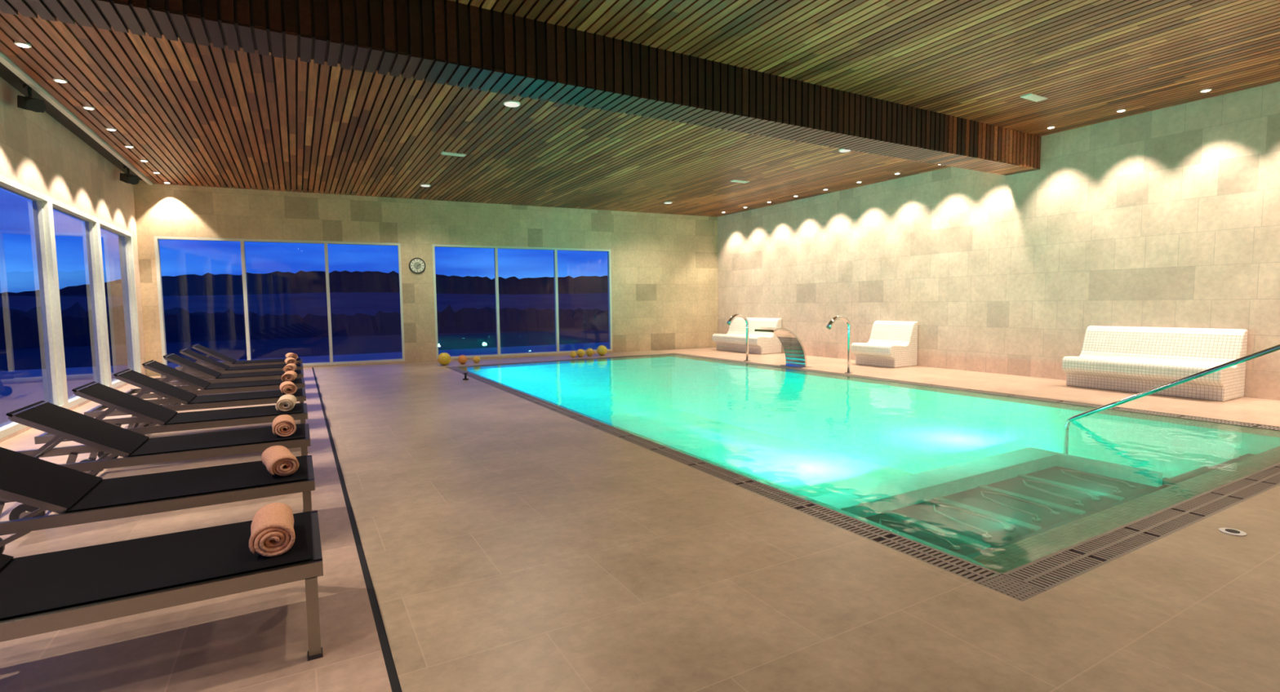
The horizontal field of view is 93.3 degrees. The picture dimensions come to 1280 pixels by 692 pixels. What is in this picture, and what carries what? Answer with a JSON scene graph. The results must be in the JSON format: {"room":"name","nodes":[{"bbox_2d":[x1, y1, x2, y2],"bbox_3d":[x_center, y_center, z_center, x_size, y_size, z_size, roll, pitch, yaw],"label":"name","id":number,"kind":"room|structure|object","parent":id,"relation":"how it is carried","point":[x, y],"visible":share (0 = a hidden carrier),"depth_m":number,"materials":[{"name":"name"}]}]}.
{"room":"indoor swimming pool","nodes":[
{"label":"indoor swimming pool","id":0,"kind":"room"},
{"bbox_2d":[0,76,146,443],"bbox_3d":[-5.365,-0.907,3.920,0.200,4.380,18.200,-3,5,-29],"label":"wall","id":1,"kind":"structure","parent":0,"point":[37,153],"depth_m":8.04,"materials":[{"name":"stone"}]},
{"bbox_2d":[17,82,46,112],"bbox_3d":[-6.591,-2.672,6.539,0.457,0.344,0.157,2,5,35],"label":"loudspeaker","id":2,"kind":"object","parent":1,"relation":"attached to","point":[26,103],"visible":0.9,"depth_m":6.45,"materials":[{"name":"black plastic"}]},
{"bbox_2d":[0,174,66,439],"bbox_3d":[-6.836,-0.462,6.627,0.140,2.660,2.100,-3,5,-29],"label":"window","id":3,"kind":"structure","parent":1,"relation":"in","point":[41,202],"depth_m":7.45,"materials":[{"name":"metal"}]},
{"bbox_2d":[49,196,111,408],"bbox_3d":[-7.871,-0.580,8.450,0.140,2.660,2.100,-3,5,-29],"label":"window","id":4,"kind":"structure","parent":1,"relation":"in","point":[91,224],"depth_m":9.24,"materials":[{"name":"metal"}]},
{"bbox_2d":[97,218,142,388],"bbox_3d":[-8.932,-0.701,10.316,0.140,2.660,2.200,-3,5,-29],"label":"window","id":5,"kind":"structure","parent":1,"relation":"in","point":[126,237],"depth_m":11.16,"materials":[{"name":"metal"}]},
{"bbox_2d":[133,180,717,376],"bbox_3d":[-3.786,-1.685,14.502,13.431,4.380,0.200,-3,5,-26],"label":"wall","id":6,"kind":"structure","parent":0,"point":[664,266],"depth_m":14.01,"materials":[{"name":"stone"}]},
{"bbox_2d":[153,235,404,365],"bbox_3d":[-7.399,-0.895,12.774,4.440,2.660,0.120,-3,5,-26],"label":"window","id":7,"kind":"structure","parent":6,"relation":"in","point":[157,238],"depth_m":12.47,"materials":[{"name":"metal"}]},
{"bbox_2d":[408,257,426,273],"bbox_3d":[-5.064,-1.826,13.742,0.360,0.360,0.045,-3,5,-25],"label":"wall clock","id":8,"kind":"object","parent":6,"relation":"attached to","point":[416,265],"visible":1,"depth_m":13.72,"materials":[{"name":"metal"}]},
{"bbox_2d":[431,244,612,359],"bbox_3d":[-2.776,-1.110,14.981,4.450,2.660,0.120,-3,5,-26],"label":"window","id":9,"kind":"structure","parent":6,"relation":"in","point":[495,247],"depth_m":14.94,"materials":[{"name":"metal"}]},
{"bbox_2d":[0,347,1279,691],"bbox_3d":[0.563,0.886,7.127,13.100,0.200,17.720,-3,5,-29],"label":"floor","id":10,"kind":"structure","parent":0,"point":[476,535],"depth_m":2.72,"materials":[{"name":"tile"}]},
{"bbox_2d":[0,447,315,553],"bbox_3d":[-2.700,0.765,3.122,1.780,0.694,0.668,-3,5,-30],"label":"sun lounger","id":11,"kind":"object","parent":10,"relation":"on","point":[78,497],"visible":0.9,"depth_m":3.07,"materials":[{"name":"metal"}]},
{"bbox_2d":[261,445,299,475],"bbox_3d":[-2.055,0.655,3.447,0.151,0.116,0.344,-4,5,-38],"label":"rolled towel","id":12,"kind":"object","parent":11,"relation":"on","point":[278,460],"visible":1,"depth_m":3.34,"materials":[{"name":"fabric"}]},
{"bbox_2d":[5,400,310,520],"bbox_3d":[-3.292,0.697,4.166,1.780,0.694,0.668,-3,5,-29],"label":"sun lounger","id":13,"kind":"object","parent":10,"relation":"on","point":[95,435],"visible":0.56,"depth_m":4.03,"materials":[{"name":"fabric"}]},
{"bbox_2d":[271,414,296,436],"bbox_3d":[-2.647,0.587,4.490,0.150,0.116,0.344,-3,5,-32],"label":"rolled towel","id":14,"kind":"object","parent":13,"relation":"on","point":[283,425],"visible":1,"depth_m":4.37,"materials":[{"name":"fabric"}]},
{"bbox_2d":[0,510,323,661],"bbox_3d":[-2.109,0.832,2.081,1.780,0.694,0.668,-3,5,-29],"label":"sun lounger","id":15,"kind":"object","parent":10,"relation":"on","point":[41,593],"visible":0.94,"depth_m":2.17,"materials":[{"name":"metal"}]},
{"bbox_2d":[248,502,295,556],"bbox_3d":[-1.463,0.722,2.406,0.150,0.116,0.344,-3,5,-31],"label":"rolled towel","id":16,"kind":"object","parent":15,"relation":"on","point":[272,527],"visible":1,"depth_m":2.29,"materials":[{"name":"fabric"}]},
{"bbox_2d":[34,381,307,475],"bbox_3d":[-3.883,0.630,5.205,1.780,0.694,0.668,-3,5,-30],"label":"sun lounger","id":17,"kind":"object","parent":10,"relation":"on","point":[145,411],"visible":0.58,"depth_m":5.06,"materials":[{"name":"fabric"}]},
{"bbox_2d":[275,394,296,411],"bbox_3d":[-3.239,0.520,5.532,0.150,0.116,0.344,-3,5,-26],"label":"rolled towel","id":18,"kind":"object","parent":17,"relation":"on","point":[286,402],"visible":1,"depth_m":5.41,"materials":[{"name":"beige fabric"}]},
{"bbox_2d":[84,368,306,428],"bbox_3d":[-4.476,0.562,6.248,1.780,0.694,0.668,-3,5,-29],"label":"sun lounger","id":19,"kind":"object","parent":10,"relation":"on","point":[173,394],"visible":0.53,"depth_m":6.09,"materials":[{"name":"fabric"}]},
{"bbox_2d":[280,381,297,394],"bbox_3d":[-3.830,0.453,6.573,0.150,0.116,0.344,-3,5,-33],"label":"rolled towel","id":20,"kind":"object","parent":19,"relation":"on","point":[286,387],"visible":1,"depth_m":6.46,"materials":[{"name":"fabric"}]},
{"bbox_2d":[125,360,305,425],"bbox_3d":[-5.064,0.495,7.284,1.780,0.694,0.668,-3,5,-30],"label":"sun lounger","id":21,"kind":"object","parent":10,"relation":"on","point":[193,382],"visible":0.56,"depth_m":7.13,"materials":[{"name":"fabric"}]},
{"bbox_2d":[281,370,297,382],"bbox_3d":[-4.422,0.385,7.615,0.151,0.116,0.344,-3,5,-25],"label":"rolled towel","id":22,"kind":"object","parent":21,"relation":"on","point":[290,375],"visible":0.98,"depth_m":7.49,"materials":[{"name":"fabric"}]},
{"bbox_2d":[153,353,303,405],"bbox_3d":[-5.662,0.427,8.336,1.780,0.694,0.668,-3,5,-29],"label":"sun lounger","id":23,"kind":"object","parent":10,"relation":"on","point":[208,374],"visible":0.47,"depth_m":8.19,"materials":[{"name":"fabric"}]},
{"bbox_2d":[283,363,297,372],"bbox_3d":[-5.014,0.318,8.657,0.150,0.116,0.344,-3,5,-25],"label":"rolled towel","id":24,"kind":"object","parent":23,"relation":"on","point":[291,366],"visible":0.92,"depth_m":8.53,"materials":[{"name":"fabric"}]},
{"bbox_2d":[160,347,302,391],"bbox_3d":[-6.247,0.360,9.367,1.780,0.694,0.668,-3,5,-30],"label":"sun lounger","id":25,"kind":"object","parent":10,"relation":"on","point":[222,368],"visible":0.5,"depth_m":9.22,"materials":[{"name":"metal"}]},
{"bbox_2d":[284,357,297,364],"bbox_3d":[-5.606,0.250,9.698,0.151,0.116,0.344,-4,5,-34],"label":"rolled towel","id":26,"kind":"object","parent":25,"relation":"on","point":[289,360],"visible":0.85,"depth_m":9.58,"materials":[{"name":"fabric"}]},
{"bbox_2d":[175,343,302,369],"bbox_3d":[-6.848,0.292,10.425,1.780,0.694,0.668,-3,5,-29],"label":"sun lounger","id":27,"kind":"object","parent":10,"relation":"on","point":[229,362],"visible":0.42,"depth_m":10.27,"materials":[{"name":"metal"}]},
{"bbox_2d":[285,352,297,359],"bbox_3d":[-6.197,0.183,10.740,0.150,0.116,0.344,-4,5,-39],"label":"rolled towel","id":28,"kind":"object","parent":27,"relation":"on","point":[294,356],"visible":0.82,"depth_m":10.64,"materials":[{"name":"fabric"}]},
{"bbox_2d":[437,352,451,365],"bbox_3d":[-4.228,0.280,13.052,0.280,0.280,0.280,-3,5,-29],"label":"ball","id":29,"kind":"object","parent":10,"relation":"on","point":[443,358],"visible":1,"depth_m":12.96,"materials":[{"name":"yellow rubber"}]},
{"bbox_2d":[457,355,466,364],"bbox_3d":[-3.904,0.298,13.295,0.200,0.200,0.200,-3,5,-29],"label":"ball","id":30,"kind":"object","parent":10,"relation":"on","point":[462,359],"visible":1,"depth_m":13.23,"materials":[{"name":"orange rubber"}]},
{"bbox_2d":[462,373,468,380],"bbox_3d":[-3.038,0.529,10.519,0.100,0.115,0.100,-3,5,-29],"label":"post","id":31,"kind":"object","parent":10,"relation":"on","point":[464,374],"visible":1,"depth_m":10.50,"materials":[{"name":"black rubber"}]},
{"bbox_2d":[472,355,479,363],"bbox_3d":[-3.650,0.301,13.497,0.160,0.160,0.160,-3,5,-29],"label":"ball","id":32,"kind":"object","parent":10,"relation":"on","point":[476,359],"visible":1,"depth_m":13.44,"materials":[{"name":"yellow rubber"}]},
{"bbox_2d":[569,351,576,357],"bbox_3d":[-1.616,0.198,14.588,0.160,0.160,0.160,-3,5,-29],"label":"ball","id":33,"kind":"object","parent":10,"relation":"on","point":[572,353],"visible":1,"depth_m":14.53,"materials":[{"name":"yellow rubber"}]},
{"bbox_2d":[576,348,584,357],"bbox_3d":[-1.442,0.169,14.685,0.200,0.200,0.200,-3,5,-29],"label":"ball","id":34,"kind":"object","parent":10,"relation":"on","point":[580,353],"visible":1,"depth_m":14.61,"materials":[{"name":"yellow rubber"}]},
{"bbox_2d":[586,348,594,356],"bbox_3d":[-1.232,0.153,14.861,0.200,0.200,0.200,-3,5,-29],"label":"ball","id":35,"kind":"object","parent":10,"relation":"on","point":[589,352],"visible":1,"depth_m":14.79,"materials":[{"name":"yellow rubber"}]},
{"bbox_2d":[596,345,607,355],"bbox_3d":[-0.946,0.108,15.021,0.260,0.260,0.260,-3,5,-29],"label":"ball","id":36,"kind":"object","parent":10,"relation":"on","point":[602,350],"visible":1,"depth_m":14.93,"materials":[{"name":"yellow rubber"}]},
{"bbox_2d":[726,314,750,361],"bbox_3d":[2.134,-0.178,13.065,0.618,1.035,0.140,-3,5,-29],"label":"spout","id":37,"kind":"object","parent":10,"relation":"on","point":[731,320],"visible":1,"depth_m":13.14,"materials":[{"name":"metal"}]},
{"bbox_2d":[711,317,782,354],"bbox_3d":[2.738,-0.290,15.676,0.800,0.870,1.850,-3,5,-29],"label":"bench","id":38,"kind":"object","parent":10,"relation":"on","point":[759,342],"visible":0.87,"depth_m":15.40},
{"bbox_2d":[754,327,812,368],"bbox_3d":[2.784,0.025,11.777,0.971,0.799,0.620,-3,5,-29],"label":"blade","id":39,"kind":"object","parent":10,"relation":"on","point":[794,351],"visible":1,"depth_m":11.81,"materials":[{"name":"metal"}]},
{"bbox_2d":[826,315,853,373],"bbox_3d":[3.514,-0.021,10.634,0.618,1.035,0.140,-3,5,-29],"label":"spout","id":40,"kind":"object","parent":10,"relation":"on","point":[829,326],"visible":1,"depth_m":10.71,"materials":[{"name":"metal"}]},
{"bbox_2d":[446,353,1279,601],"bbox_3d":[1.284,1.312,9.097,5.750,1.350,11.620,-3,5,-29],"label":"swimming pool","id":41,"kind":"object","parent":10,"relation":"in","point":[980,487],"visible":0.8,"depth_m":6.93,"materials":[{"name":"teal liquid"}]},
{"bbox_2d":[850,320,917,368],"bbox_3d":[4.834,-0.051,11.987,0.800,0.870,0.950,-3,5,-29],"label":"bench","id":42,"kind":"object","parent":10,"relation":"on","point":[891,344],"visible":1,"depth_m":11.79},
{"bbox_2d":[1062,325,1248,401],"bbox_3d":[6.947,0.190,8.267,0.800,0.870,1.760,-3,5,-29],"label":"bench","id":43,"kind":"object","parent":10,"relation":"on","point":[1132,359],"visible":0.91,"depth_m":8.10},
{"bbox_2d":[1062,344,1279,454],"bbox_3d":[5.189,0.572,5.462,0.120,1.552,2.422,-3,5,-29],"label":"pool handrail","id":44,"kind":"object","parent":10,"relation":"on","point":[1277,348],"visible":0.92,"depth_m":5.75,"materials":[{"name":"metal"}]},
{"bbox_2d":[1218,528,1246,536],"bbox_3d":[3.259,1.021,3.323,0.110,0.009,0.110,-3,5,-29],"label":"floor drain","id":45,"kind":"object","parent":10,"relation":"on","point":[1231,531],"visible":1,"depth_m":3.31,"materials":[{"name":"white metal"}]},
{"bbox_2d":[0,0,1279,217],"bbox_3d":[0.421,-3.089,7.008,13.500,0.410,18.500,-3,5,-29],"label":"ceiling","id":46,"kind":"structure","parent":0,"point":[200,115],"depth_m":7.19,"materials":[{"name":"brown wood"}]},
{"bbox_2d":[13,40,31,48],"bbox_3d":[-5.590,-2.734,5.471,0.110,0.032,0.110,-3,5,-29],"label":"recessed light","id":47,"kind":"object","parent":46,"relation":"in","point":[19,44],"visible":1,"depth_m":5.46,"materials":[{"name":"white paint"}]},
{"bbox_2d":[53,77,67,83],"bbox_3d":[-6.083,-2.791,6.339,0.110,0.032,0.110,-3,5,-29],"label":"recessed light","id":48,"kind":"object","parent":46,"relation":"in","point":[60,81],"visible":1,"depth_m":6.33,"materials":[{"name":"white paint"}]},
{"bbox_2d":[82,105,94,110],"bbox_3d":[-6.576,-2.847,7.207,0.110,0.032,0.110,-3,5,-29],"label":"recessed light","id":49,"kind":"object","parent":46,"relation":"in","point":[83,107],"visible":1,"depth_m":7.19,"materials":[{"name":"white paint"}]},
{"bbox_2d":[105,126,116,131],"bbox_3d":[-7.069,-2.903,8.075,0.110,0.032,0.110,-3,5,-29],"label":"recessed light","id":50,"kind":"object","parent":46,"relation":"in","point":[108,129],"visible":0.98,"depth_m":8.05,"materials":[{"name":"white paint"}]},
{"bbox_2d":[120,165,138,184],"bbox_3d":[-8.761,-2.920,10.359,0.457,0.344,0.157,2,5,35],"label":"loudspeaker","id":51,"kind":"object","parent":46,"relation":"attached to","point":[127,178],"visible":0.91,"depth_m":10.28,"materials":[{"name":"black plastic"}]},
{"bbox_2d":[420,183,431,186],"bbox_3d":[-4.297,-3.221,12.095,0.199,0.040,0.200,-3,5,-29],"label":"recessed light","id":52,"kind":"object","parent":46,"relation":"in","point":[424,184],"visible":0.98,"depth_m":12.04,"materials":[{"name":"white paint"}]},
{"bbox_2d":[440,151,466,156],"bbox_3d":[-2.977,-3.062,9.629,0.380,0.036,0.140,-3,5,-29],"label":"ceiling vent","id":53,"kind":"object","parent":46,"relation":"in","point":[442,153],"depth_m":9.60,"materials":[{"name":"white metal"}]},
{"bbox_2d":[502,98,519,107],"bbox_3d":[-1.536,-2.906,7.233,0.199,0.040,0.200,-3,5,-29],"label":"recessed light","id":54,"kind":"object","parent":46,"relation":"in","point":[512,104],"visible":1,"depth_m":7.20,"materials":[{"name":"white paint"}]},
{"bbox_2d":[0,0,1040,175],"bbox_3d":[0.604,-2.839,6.708,13.100,0.570,0.530,-3,5,-29],"label":"ceiling beam","id":55,"kind":"structure","parent":46,"relation":"attached to","point":[441,41],"depth_m":5.68,"materials":[{"name":"brown wood"}]},
{"bbox_2d":[729,179,749,183],"bbox_3d":[1.998,-3.300,12.095,0.380,0.036,0.140,-3,5,-29],"label":"ceiling vent","id":56,"kind":"object","parent":46,"relation":"in","point":[736,181],"depth_m":12.06,"materials":[{"name":"white metal"}]},
{"bbox_2d":[838,148,851,152],"bbox_3d":[3.285,-3.140,9.668,0.199,0.040,0.200,-3,5,-29],"label":"recessed light","id":57,"kind":"object","parent":46,"relation":"in","point":[844,150],"visible":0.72,"depth_m":9.67,"materials":[{"name":"white paint"}]},
{"bbox_2d":[1020,93,1048,102],"bbox_3d":[5.086,-3.210,7.796,0.380,0.036,0.140,-3,5,-29],"label":"ceiling vent","id":58,"kind":"object","parent":46,"relation":"in","point":[1033,97],"depth_m":7.77,"materials":[{"name":"white metal"}]},
{"bbox_2d":[1115,109,1126,112],"bbox_3d":[6.680,-3.274,8.386,0.110,0.032,0.110,-3,5,-29],"label":"recessed light","id":59,"kind":"object","parent":46,"relation":"in","point":[1120,110],"visible":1,"depth_m":8.37,"materials":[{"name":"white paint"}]},
{"bbox_2d":[1200,88,1212,92],"bbox_3d":[7.124,-3.223,7.605,0.110,0.032,0.110,-3,5,-29],"label":"recessed light","id":60,"kind":"object","parent":46,"relation":"in","point":[1206,90],"visible":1,"depth_m":7.59,"materials":[{"name":"white paint"}]},
{"bbox_2d":[717,81,1279,400],"bbox_3d":[6.401,-1.494,10.105,0.200,4.380,17.800,-3,5,-29],"label":"wall","id":61,"kind":"structure","parent":0,"point":[1170,216],"depth_m":9.66,"materials":[{"name":"stone"}]},
{"label":"outside","id":62,"kind":"structure","parent":0,"visible":0},
{"bbox_2d":[0,330,608,371],"bbox_3d":[0.033,2.693,0.193,620.000,0.001,620.000,-3,5,-29],"label":"ground","id":63,"kind":"structure","parent":62,"point":[84,356],"depth_m":41.16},
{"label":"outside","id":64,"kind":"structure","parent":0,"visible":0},
{"bbox_2d":[0,292,608,318],"bbox_3d":[0.000,-0.036,-0.003,285.000,5.672,285.000,-3,5,-29],"label":"slope","id":65,"kind":"structure","parent":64,"point":[348,304],"depth_m":100.17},
{"bbox_2d":[0,302,608,350],"bbox_3d":[0.013,1.070,0.077,192.000,3.454,192.000,-3,5,-29],"label":"hedgerow","id":66,"kind":"object","parent":65,"relation":"on","point":[19,329],"visible":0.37,"depth_m":55.04,"materials":[{"name":"plant"}]},
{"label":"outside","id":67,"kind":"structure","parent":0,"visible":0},
{"bbox_2d":[0,270,608,296],"bbox_3d":[-0.043,-3.499,-0.251,512.000,12.616,512.000,-3,5,-29],"label":"hillside","id":68,"kind":"structure","parent":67,"point":[301,282],"depth_m":158.06,"materials":[{"name":"plant"}]},
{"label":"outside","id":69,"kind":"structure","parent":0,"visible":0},
{"bbox_2d":[0,342,608,425],"bbox_3d":[-0.697,0.986,6.925,18.500,0.260,24.600,-3,5,-29],"label":"terrace","id":70,"kind":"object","parent":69,"point":[19,389],"visible":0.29,"depth_m":12.84,"materials":[{"name":"stone"}]}
]}

